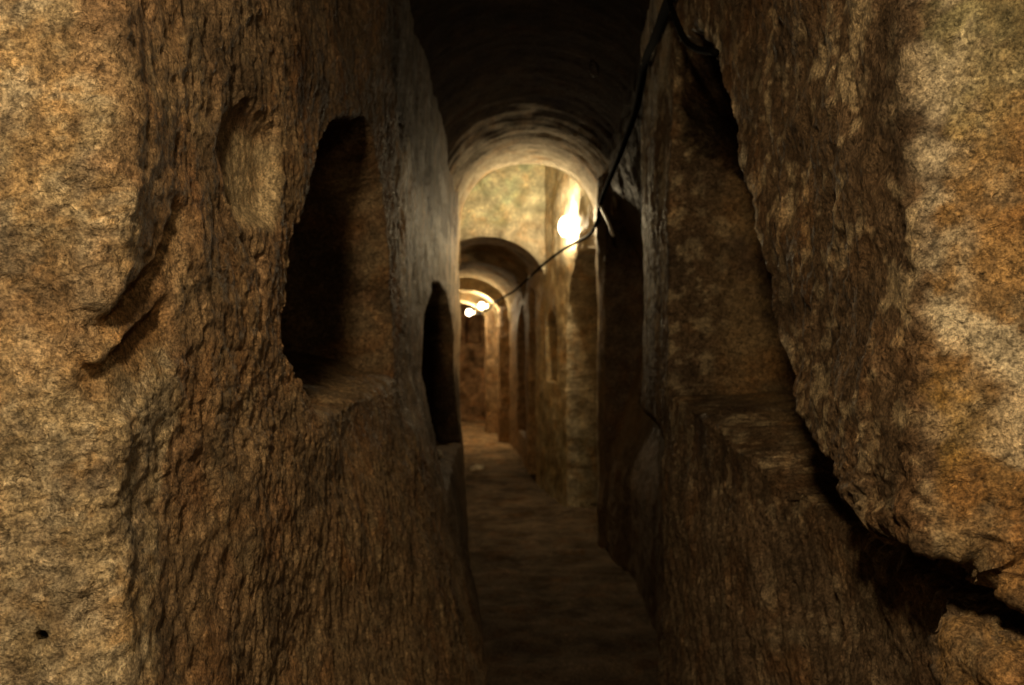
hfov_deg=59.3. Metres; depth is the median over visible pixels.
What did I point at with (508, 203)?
wall
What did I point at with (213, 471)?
wall
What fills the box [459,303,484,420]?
wall
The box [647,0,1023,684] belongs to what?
wall
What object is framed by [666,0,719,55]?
cable
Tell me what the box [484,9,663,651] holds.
wall
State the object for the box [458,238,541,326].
ceiling
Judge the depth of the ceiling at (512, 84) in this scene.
5.08 m
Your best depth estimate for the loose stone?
9.58 m
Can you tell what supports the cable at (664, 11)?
attached to the wall at (566, 378)
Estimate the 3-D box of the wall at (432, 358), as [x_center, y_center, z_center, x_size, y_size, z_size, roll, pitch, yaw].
[-1.065,-0.375,9.514,0.886,3.650,12.161,0,0,-6]
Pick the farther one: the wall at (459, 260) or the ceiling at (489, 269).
the ceiling at (489, 269)
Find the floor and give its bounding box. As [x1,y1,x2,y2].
[461,420,659,684]
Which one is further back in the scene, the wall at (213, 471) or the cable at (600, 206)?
the cable at (600, 206)
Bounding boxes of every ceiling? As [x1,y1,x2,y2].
[410,0,649,239]
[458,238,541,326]
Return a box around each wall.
[0,0,483,684]
[402,0,488,684]
[458,166,595,263]
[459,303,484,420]
[460,164,544,275]
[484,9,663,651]
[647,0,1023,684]
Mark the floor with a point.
(555, 608)
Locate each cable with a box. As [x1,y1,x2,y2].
[477,0,674,314]
[599,205,613,236]
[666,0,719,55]
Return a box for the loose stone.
[470,464,484,469]

